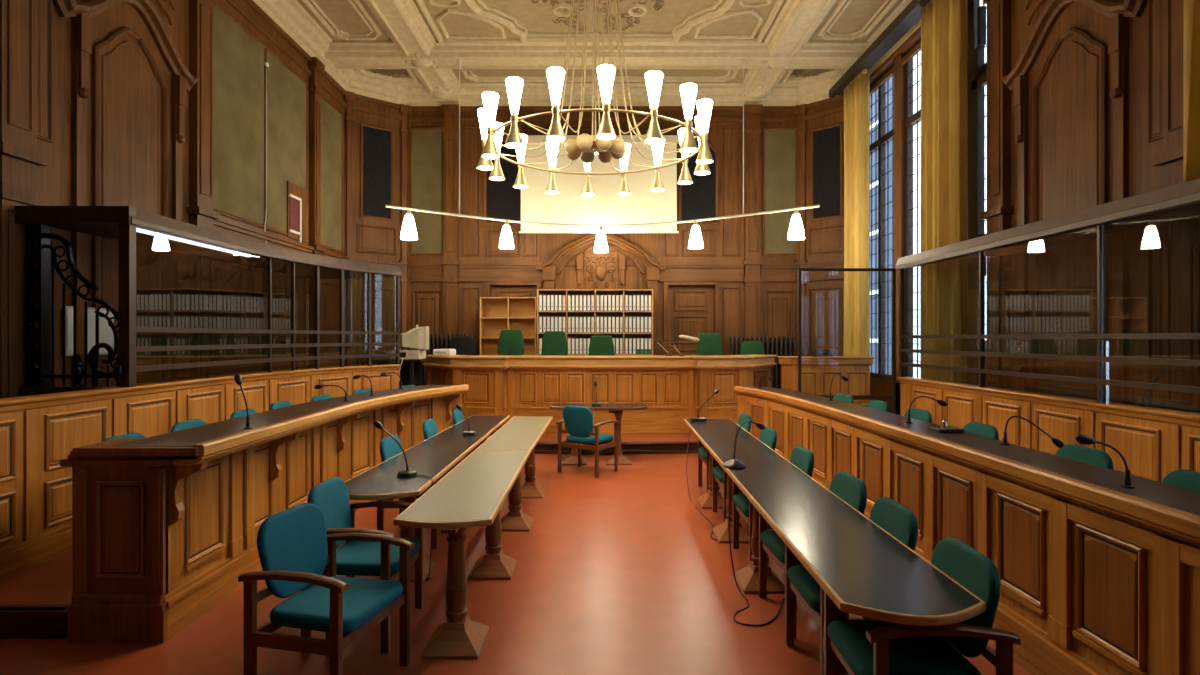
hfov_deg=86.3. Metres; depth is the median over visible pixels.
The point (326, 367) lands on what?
ledge
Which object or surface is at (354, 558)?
armchair
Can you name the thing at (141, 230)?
fluorescent tube
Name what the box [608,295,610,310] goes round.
binder
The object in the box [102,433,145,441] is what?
armchair
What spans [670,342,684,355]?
microphone
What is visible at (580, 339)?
binder
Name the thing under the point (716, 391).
gooseneck microphone
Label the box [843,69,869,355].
curtain
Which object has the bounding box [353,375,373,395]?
gooseneck microphone
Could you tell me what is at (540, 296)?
binder
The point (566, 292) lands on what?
shelf rack
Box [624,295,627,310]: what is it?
binder
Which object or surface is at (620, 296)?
binder
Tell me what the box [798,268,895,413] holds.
glass screen
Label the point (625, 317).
binder
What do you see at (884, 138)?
window
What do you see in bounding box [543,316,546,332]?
binder
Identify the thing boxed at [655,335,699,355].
desk lamp
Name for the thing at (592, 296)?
binder
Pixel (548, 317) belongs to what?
binder
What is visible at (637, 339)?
binder
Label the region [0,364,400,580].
wall
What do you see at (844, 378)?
gooseneck microphone
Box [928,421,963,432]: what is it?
control unit
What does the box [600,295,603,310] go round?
binder
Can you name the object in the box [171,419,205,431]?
armchair
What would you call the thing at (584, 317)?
binder
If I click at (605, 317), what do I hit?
binder
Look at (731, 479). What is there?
cable
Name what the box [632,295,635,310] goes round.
binder
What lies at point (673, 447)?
step
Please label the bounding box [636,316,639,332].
binder
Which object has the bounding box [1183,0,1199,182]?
curtain
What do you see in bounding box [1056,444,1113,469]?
armchair
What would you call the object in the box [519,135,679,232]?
projection screen
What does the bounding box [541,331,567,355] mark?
chair
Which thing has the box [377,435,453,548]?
armchair
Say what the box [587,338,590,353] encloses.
binder
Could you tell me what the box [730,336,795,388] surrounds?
radiator
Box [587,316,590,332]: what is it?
binder
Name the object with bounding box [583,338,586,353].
binder
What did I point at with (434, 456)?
conference table
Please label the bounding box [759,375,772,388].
gooseneck microphone
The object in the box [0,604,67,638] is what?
trim
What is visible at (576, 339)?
binder
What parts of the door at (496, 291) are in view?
panel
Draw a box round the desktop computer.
[390,350,425,358]
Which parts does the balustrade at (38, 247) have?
newel post, scroll rail, scroll rail, rail, scroll rail, scroll rail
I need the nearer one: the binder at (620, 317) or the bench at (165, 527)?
the bench at (165, 527)
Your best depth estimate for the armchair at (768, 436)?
6.11 m
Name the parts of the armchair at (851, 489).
leg, rail, seat, leg, backrest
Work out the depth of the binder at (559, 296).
12.57 m
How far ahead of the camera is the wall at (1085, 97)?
6.53 m
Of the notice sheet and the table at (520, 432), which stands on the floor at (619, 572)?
the table at (520, 432)
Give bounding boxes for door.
[485,282,540,296]
[664,282,719,354]
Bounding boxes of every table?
[345,415,509,581]
[393,450,530,658]
[475,416,552,531]
[549,403,647,464]
[684,419,985,674]
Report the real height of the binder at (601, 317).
0.318 m
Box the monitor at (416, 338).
[400,326,428,349]
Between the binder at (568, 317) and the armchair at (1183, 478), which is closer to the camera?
the armchair at (1183, 478)
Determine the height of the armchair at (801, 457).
0.880 m
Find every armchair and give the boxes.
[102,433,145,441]
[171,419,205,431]
[230,409,256,418]
[238,503,414,674]
[269,401,292,409]
[301,477,422,652]
[311,394,332,401]
[352,389,370,394]
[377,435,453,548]
[423,419,479,477]
[452,408,501,451]
[556,405,619,477]
[698,413,750,492]
[712,427,776,521]
[733,446,813,563]
[759,471,866,638]
[785,497,917,674]
[824,537,1020,674]
[833,393,853,403]
[866,399,889,411]
[904,408,931,422]
[963,422,998,439]
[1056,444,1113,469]
[1161,469,1199,491]
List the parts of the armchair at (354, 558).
leg, backrest, leg, armrest, seat, armrest, leg, rail, leg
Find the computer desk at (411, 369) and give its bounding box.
[362,358,429,386]
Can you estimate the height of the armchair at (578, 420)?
0.880 m
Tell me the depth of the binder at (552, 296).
12.57 m
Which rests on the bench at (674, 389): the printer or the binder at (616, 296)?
the printer
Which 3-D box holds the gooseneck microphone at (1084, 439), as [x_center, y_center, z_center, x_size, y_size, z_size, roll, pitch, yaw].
[2.342,0.573,2.971,0.249,0.244,0.052,0,0,7]
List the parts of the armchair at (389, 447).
leg, backrest, seat, leg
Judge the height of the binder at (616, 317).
0.318 m
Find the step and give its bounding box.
[535,441,704,453]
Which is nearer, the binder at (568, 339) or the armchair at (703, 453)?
the armchair at (703, 453)
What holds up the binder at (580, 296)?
on the shelf rack at (566, 292)
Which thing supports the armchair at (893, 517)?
on the floor at (619, 572)
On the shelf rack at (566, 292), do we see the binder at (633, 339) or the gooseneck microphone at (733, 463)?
the binder at (633, 339)
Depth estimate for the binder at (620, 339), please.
12.57 m
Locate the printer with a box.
[433,349,455,355]
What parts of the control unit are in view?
knob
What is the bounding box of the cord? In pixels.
[264,62,268,243]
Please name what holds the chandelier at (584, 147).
hanging from the ceiling
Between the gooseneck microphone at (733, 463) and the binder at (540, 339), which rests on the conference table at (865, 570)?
the gooseneck microphone at (733, 463)
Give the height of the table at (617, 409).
0.800 m
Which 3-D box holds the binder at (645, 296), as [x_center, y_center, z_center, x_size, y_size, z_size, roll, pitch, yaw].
[0.904,-0.679,12.714,0.072,0.318,0.286,0,0,0]
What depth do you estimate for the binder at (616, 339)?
12.57 m
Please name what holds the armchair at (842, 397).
on the trim
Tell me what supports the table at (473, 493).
on the floor at (619, 572)
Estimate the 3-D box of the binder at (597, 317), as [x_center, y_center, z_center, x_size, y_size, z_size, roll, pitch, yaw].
[-0.041,-0.255,12.712,0.072,0.318,0.286,0,0,0]
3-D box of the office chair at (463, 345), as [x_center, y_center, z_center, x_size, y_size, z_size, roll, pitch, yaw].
[-2.620,0.590,12.016,0.520,1.220,0.531,0,0,0]
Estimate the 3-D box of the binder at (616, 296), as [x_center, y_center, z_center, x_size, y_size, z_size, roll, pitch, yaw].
[0.342,-0.679,12.713,0.072,0.318,0.286,0,0,0]
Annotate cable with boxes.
[416,475,432,580]
[686,429,717,540]
[729,479,784,625]
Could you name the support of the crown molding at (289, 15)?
attached to the wall at (158, 107)
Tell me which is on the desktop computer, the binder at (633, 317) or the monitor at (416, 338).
the monitor at (416, 338)
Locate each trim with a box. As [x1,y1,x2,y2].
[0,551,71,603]
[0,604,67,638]
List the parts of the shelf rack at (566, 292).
shelf, shelf, shelf, shelf, shelf, shelf, shelf, shelf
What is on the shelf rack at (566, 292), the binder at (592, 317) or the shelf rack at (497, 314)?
the binder at (592, 317)
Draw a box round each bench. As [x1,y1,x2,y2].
[60,384,468,642]
[422,355,776,433]
[734,386,1199,674]
[778,355,874,405]
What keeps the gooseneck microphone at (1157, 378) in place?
on the ledge at (931, 379)
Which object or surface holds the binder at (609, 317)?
on the shelf rack at (566, 292)
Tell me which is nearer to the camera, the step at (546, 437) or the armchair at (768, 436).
the armchair at (768, 436)
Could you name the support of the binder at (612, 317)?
on the shelf rack at (566, 292)
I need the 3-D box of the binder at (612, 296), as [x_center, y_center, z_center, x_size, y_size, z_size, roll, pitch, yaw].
[0.265,-0.679,12.711,0.072,0.318,0.286,0,0,0]
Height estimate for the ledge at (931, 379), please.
0.158 m
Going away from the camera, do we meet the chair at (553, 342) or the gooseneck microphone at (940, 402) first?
the gooseneck microphone at (940, 402)
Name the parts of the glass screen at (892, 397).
post, rail, rail, post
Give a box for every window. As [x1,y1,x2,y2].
[869,64,893,384]
[905,0,986,383]
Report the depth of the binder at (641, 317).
12.58 m
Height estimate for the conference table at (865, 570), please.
0.740 m
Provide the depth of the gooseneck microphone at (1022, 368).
6.77 m
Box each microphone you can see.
[206,356,217,376]
[234,374,251,428]
[281,341,297,369]
[314,384,348,401]
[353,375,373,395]
[373,420,416,477]
[380,372,403,388]
[456,404,475,435]
[591,381,601,405]
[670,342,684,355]
[690,389,718,421]
[723,421,764,468]
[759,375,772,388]
[828,374,847,400]
[905,396,946,423]
[1000,416,1063,447]
[1010,366,1025,389]
[1075,434,1134,488]
[1141,375,1161,406]
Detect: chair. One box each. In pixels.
[449,336,476,354]
[498,330,523,354]
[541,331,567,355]
[589,335,614,355]
[696,333,722,354]
[740,341,764,354]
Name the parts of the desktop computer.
socket plate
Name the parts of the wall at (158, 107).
panel, panel, hood moulding, arched panel, panel, cloth panel, rail, panel, cloth panel, panel, cloth panel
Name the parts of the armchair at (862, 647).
leg, rail, leg, seat, armrest, backrest, leg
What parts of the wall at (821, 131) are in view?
rail, panel, panel, panel, grille panel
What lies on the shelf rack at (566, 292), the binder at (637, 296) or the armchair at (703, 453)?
the binder at (637, 296)
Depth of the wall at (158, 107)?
7.34 m
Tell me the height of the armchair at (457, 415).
0.880 m
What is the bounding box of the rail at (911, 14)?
[829,0,930,97]
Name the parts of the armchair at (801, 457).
leg, seat, rail, leg, backrest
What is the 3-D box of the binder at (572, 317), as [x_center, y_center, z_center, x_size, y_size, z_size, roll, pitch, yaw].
[-0.527,-0.255,12.714,0.072,0.318,0.286,0,0,0]
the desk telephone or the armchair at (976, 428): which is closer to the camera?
the armchair at (976, 428)
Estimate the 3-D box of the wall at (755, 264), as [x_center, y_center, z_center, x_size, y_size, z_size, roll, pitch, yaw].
[0.070,-1.725,13.290,8.800,6.950,0.520,0,0,0]
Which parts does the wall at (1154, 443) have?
panel, panel, panel, panel, panel, panel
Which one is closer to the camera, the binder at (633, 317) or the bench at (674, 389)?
the bench at (674, 389)
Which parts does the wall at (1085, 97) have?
rail, arched panel, hood moulding, panel, panel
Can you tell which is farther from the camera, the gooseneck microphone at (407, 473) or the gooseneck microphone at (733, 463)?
the gooseneck microphone at (733, 463)
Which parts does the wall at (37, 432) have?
panel, panel, panel, panel, panel, panel, panel, panel, panel, panel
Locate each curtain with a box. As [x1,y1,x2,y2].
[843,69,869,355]
[920,0,966,382]
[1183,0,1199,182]
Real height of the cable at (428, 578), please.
0.758 m
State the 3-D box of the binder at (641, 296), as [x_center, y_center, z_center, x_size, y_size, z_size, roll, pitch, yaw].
[0.828,-0.679,12.707,0.072,0.318,0.286,0,0,0]
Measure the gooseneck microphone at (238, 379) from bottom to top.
0.378 m
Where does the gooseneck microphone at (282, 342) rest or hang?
on the ledge at (326, 367)
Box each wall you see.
[0,0,348,398]
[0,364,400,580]
[344,91,407,365]
[405,105,801,387]
[799,96,843,355]
[870,0,1199,414]
[897,377,1199,481]
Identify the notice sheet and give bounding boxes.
[66,306,113,355]
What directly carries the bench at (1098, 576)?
on the floor at (619, 572)
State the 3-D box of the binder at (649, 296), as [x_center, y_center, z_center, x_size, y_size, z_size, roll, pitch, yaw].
[0.981,-0.679,12.711,0.072,0.318,0.286,0,0,0]
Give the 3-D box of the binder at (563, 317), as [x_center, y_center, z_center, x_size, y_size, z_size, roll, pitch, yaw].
[-0.707,-0.255,12.711,0.072,0.318,0.286,0,0,0]
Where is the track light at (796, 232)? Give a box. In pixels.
[385,59,819,252]
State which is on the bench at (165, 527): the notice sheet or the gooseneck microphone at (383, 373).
the gooseneck microphone at (383, 373)
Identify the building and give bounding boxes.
[870,77,891,374]
[913,0,986,377]
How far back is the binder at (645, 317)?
12.57 m
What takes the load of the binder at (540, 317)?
on the shelf rack at (566, 292)
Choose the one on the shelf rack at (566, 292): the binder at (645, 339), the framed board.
the binder at (645, 339)
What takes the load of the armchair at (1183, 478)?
on the trim
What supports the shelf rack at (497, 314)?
on the floor
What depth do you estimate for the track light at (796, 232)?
11.27 m
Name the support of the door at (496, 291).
in the wall at (755, 264)
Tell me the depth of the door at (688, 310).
13.28 m
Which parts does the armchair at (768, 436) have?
leg, seat, rail, leg, backrest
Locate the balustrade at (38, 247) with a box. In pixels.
[26,225,124,386]
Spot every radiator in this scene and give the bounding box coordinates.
[407,334,473,384]
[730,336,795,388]
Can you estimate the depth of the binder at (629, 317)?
12.57 m
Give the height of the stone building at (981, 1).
19.400 m
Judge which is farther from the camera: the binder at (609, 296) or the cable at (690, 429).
the binder at (609, 296)
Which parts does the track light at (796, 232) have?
lamp shade, suspension rod, lamp shade, lamp shade, rail, lamp shade, suspension rod, lamp shade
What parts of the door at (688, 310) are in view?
panel, panel, panel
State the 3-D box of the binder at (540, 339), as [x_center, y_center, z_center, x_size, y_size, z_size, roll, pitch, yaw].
[-1.166,0.171,12.714,0.072,0.318,0.286,0,0,0]
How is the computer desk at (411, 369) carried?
on the step at (546, 437)
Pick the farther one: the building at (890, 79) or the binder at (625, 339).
the building at (890, 79)
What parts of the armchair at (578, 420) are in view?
leg, rail, backrest, leg, seat, leg, armrest, rail, leg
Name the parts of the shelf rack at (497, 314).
shelf, shelf, shelf, shelf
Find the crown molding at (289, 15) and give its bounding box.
[253,0,920,105]
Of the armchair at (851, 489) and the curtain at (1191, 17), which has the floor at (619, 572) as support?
the armchair at (851, 489)
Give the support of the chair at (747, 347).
on the floor
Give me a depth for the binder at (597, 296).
12.57 m
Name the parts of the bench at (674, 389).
panel, panel, panel, panel, panel, panel, panel, panel, panel, panel, panel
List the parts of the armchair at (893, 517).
leg, rail, seat, leg, rail, backrest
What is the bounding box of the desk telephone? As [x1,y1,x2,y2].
[811,349,833,356]
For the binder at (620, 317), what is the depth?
12.57 m
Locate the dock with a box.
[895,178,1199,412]
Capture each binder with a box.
[539,295,542,310]
[539,316,542,332]
[539,338,542,353]
[543,295,546,310]
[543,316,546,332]
[547,295,550,310]
[547,316,550,330]
[551,295,553,310]
[551,316,553,330]
[554,295,557,310]
[554,316,557,330]
[558,295,561,310]
[558,316,561,330]
[562,295,565,310]
[562,316,565,332]
[567,295,570,310]
[567,316,570,332]
[567,338,570,353]
[571,295,574,310]
[571,316,574,332]
[571,338,574,353]
[575,295,578,310]
[575,316,578,332]
[575,338,578,353]
[579,295,582,310]
[579,316,582,332]
[579,338,582,353]
[583,295,586,310]
[583,316,586,332]
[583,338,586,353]
[587,295,590,310]
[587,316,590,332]
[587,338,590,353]
[591,295,594,310]
[591,316,594,332]
[596,295,599,310]
[596,316,599,332]
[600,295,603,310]
[600,316,603,332]
[604,295,607,310]
[604,316,607,332]
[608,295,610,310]
[608,316,610,332]
[611,295,614,310]
[611,316,614,332]
[615,295,618,310]
[615,316,618,332]
[615,338,618,353]
[619,295,622,310]
[619,316,622,332]
[619,338,622,353]
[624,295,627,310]
[624,316,627,332]
[624,338,627,353]
[628,295,631,310]
[628,316,631,332]
[628,338,631,353]
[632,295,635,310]
[632,316,635,332]
[632,338,635,353]
[636,295,639,310]
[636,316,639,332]
[636,338,639,353]
[640,295,643,310]
[640,316,643,332]
[640,338,643,353]
[644,295,647,310]
[644,316,647,332]
[644,338,647,353]
[648,295,651,310]
[648,316,651,332]
[648,338,651,353]
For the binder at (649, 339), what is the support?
on the shelf rack at (566, 292)
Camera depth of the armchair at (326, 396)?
7.79 m
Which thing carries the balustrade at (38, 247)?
on the floor at (49, 582)
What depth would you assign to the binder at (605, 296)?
12.57 m
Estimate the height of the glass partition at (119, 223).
2.680 m
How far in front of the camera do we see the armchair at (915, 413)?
6.25 m
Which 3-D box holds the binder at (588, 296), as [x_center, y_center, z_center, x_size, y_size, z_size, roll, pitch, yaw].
[-0.221,-0.679,12.714,0.072,0.318,0.286,0,0,0]
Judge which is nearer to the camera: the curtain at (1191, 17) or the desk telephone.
the curtain at (1191, 17)
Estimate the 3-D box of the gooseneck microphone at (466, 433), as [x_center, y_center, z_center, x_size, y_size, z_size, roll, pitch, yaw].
[-1.392,0.850,6.660,0.208,0.321,0.144,0,0,0]
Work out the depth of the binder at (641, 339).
12.58 m
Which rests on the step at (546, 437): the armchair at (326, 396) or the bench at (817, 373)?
the bench at (817, 373)
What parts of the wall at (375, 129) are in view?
rail, panel, grille panel, panel, panel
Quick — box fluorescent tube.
[136,227,251,256]
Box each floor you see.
[0,453,1030,674]
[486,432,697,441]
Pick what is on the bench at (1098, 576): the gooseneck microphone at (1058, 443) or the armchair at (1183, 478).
the gooseneck microphone at (1058, 443)
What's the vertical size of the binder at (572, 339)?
0.318 m
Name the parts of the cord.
cord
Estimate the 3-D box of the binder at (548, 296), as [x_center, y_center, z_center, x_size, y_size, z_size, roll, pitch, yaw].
[-1.013,-0.679,12.710,0.072,0.318,0.286,0,0,0]
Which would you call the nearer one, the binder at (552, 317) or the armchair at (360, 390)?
the armchair at (360, 390)
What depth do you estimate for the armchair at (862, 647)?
2.53 m
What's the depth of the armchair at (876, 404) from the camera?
7.11 m
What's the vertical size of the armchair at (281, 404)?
0.880 m
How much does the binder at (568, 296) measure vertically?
0.318 m
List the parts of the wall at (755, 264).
panel, cloth panel, panel, panel, panel, niche frame, panel, panel, panel, panel, panel, crest panel, pediment moulding, rail, panel, panel, panel, panel, panel, niche frame, panel, panel, cloth panel, panel, panel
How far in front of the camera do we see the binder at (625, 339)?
12.57 m
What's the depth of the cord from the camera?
9.43 m
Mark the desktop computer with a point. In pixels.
(407, 354)
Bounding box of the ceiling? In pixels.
[297,0,902,98]
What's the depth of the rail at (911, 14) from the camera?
10.12 m
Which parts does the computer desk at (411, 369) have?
leg, leg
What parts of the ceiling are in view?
stucco moulding, stucco moulding, stucco moulding, stucco moulding, stucco moulding, stucco moulding, stucco moulding, stucco moulding, stucco moulding, stucco moulding, stucco moulding, stucco moulding, stucco moulding, stucco moulding, stucco moulding, stucco moulding, stucco moulding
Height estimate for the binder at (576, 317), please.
0.318 m
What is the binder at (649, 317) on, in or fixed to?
on the shelf rack at (566, 292)
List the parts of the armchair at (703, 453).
leg, seat, leg, backrest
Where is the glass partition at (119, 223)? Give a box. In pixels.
[14,206,401,396]
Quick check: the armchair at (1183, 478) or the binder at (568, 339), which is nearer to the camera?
the armchair at (1183, 478)
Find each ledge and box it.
[104,367,326,386]
[931,379,1199,413]
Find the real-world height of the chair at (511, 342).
1.353 m
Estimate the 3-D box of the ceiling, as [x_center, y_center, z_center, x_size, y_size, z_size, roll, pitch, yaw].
[-0.090,-5.020,5.350,10.420,0.400,16.500,0,0,0]
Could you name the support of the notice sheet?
attached to the wall at (158, 107)
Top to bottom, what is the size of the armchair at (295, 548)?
0.880 m
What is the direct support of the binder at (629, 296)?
on the shelf rack at (566, 292)
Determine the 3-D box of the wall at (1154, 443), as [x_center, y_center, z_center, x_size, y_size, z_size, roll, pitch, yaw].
[4.242,1.067,5.075,0.175,1.035,7.750,0,0,0]
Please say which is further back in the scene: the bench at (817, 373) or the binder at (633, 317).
the binder at (633, 317)
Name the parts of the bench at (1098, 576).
panel, panel, panel, panel, panel sill, panel, panel, panel, panel, panel, panel sill, panel sill, panel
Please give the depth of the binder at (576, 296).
12.57 m
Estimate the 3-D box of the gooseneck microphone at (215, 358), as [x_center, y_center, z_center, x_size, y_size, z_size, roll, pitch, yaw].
[-4.080,0.314,6.720,0.131,0.232,0.051,0,0,0]
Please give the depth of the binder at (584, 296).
12.57 m
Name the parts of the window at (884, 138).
sill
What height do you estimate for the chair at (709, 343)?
1.293 m
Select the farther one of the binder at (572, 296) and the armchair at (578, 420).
the binder at (572, 296)
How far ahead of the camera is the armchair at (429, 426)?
6.65 m
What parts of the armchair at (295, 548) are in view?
leg, rail, rail, backrest, armrest, leg, seat, leg, armrest, rail, leg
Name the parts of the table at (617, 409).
leg, leg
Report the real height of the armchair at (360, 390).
0.880 m
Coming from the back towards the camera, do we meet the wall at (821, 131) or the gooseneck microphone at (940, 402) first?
the wall at (821, 131)
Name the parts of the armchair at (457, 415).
backrest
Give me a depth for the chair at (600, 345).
12.06 m
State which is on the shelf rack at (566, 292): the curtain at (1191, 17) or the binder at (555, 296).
the binder at (555, 296)
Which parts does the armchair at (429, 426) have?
backrest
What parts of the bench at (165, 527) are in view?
panel, panel, panel sill, panel, panel, panel sill, panel, panel, panel, panel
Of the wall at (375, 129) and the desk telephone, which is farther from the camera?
the wall at (375, 129)
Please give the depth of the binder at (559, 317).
12.58 m
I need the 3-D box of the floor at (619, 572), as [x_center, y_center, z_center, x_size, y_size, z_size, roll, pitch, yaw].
[-0.090,1.810,5.350,10.420,0.120,16.500,0,0,0]
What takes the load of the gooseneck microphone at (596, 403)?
on the table at (617, 409)
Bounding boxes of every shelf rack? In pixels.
[480,297,536,354]
[537,289,652,355]
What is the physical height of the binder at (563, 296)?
0.318 m
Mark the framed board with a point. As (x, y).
(296, 195)
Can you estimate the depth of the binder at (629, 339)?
12.57 m
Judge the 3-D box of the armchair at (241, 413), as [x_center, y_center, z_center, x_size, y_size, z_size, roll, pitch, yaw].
[-3.220,1.145,6.220,0.543,0.880,0.636,0,0,0]
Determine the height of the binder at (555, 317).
0.318 m
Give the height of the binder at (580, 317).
0.318 m
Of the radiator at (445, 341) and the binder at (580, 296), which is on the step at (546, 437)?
the radiator at (445, 341)
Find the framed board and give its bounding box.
[287,181,306,242]
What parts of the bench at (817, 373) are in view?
panel, panel, panel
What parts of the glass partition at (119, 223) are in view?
frame, corner post, post, post, post, post, post, post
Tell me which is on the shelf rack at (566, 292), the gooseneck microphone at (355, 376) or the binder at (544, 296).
the binder at (544, 296)
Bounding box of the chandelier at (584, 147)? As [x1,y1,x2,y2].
[477,0,713,196]
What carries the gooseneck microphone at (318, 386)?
on the bench at (165, 527)
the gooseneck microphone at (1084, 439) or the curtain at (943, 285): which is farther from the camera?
the curtain at (943, 285)

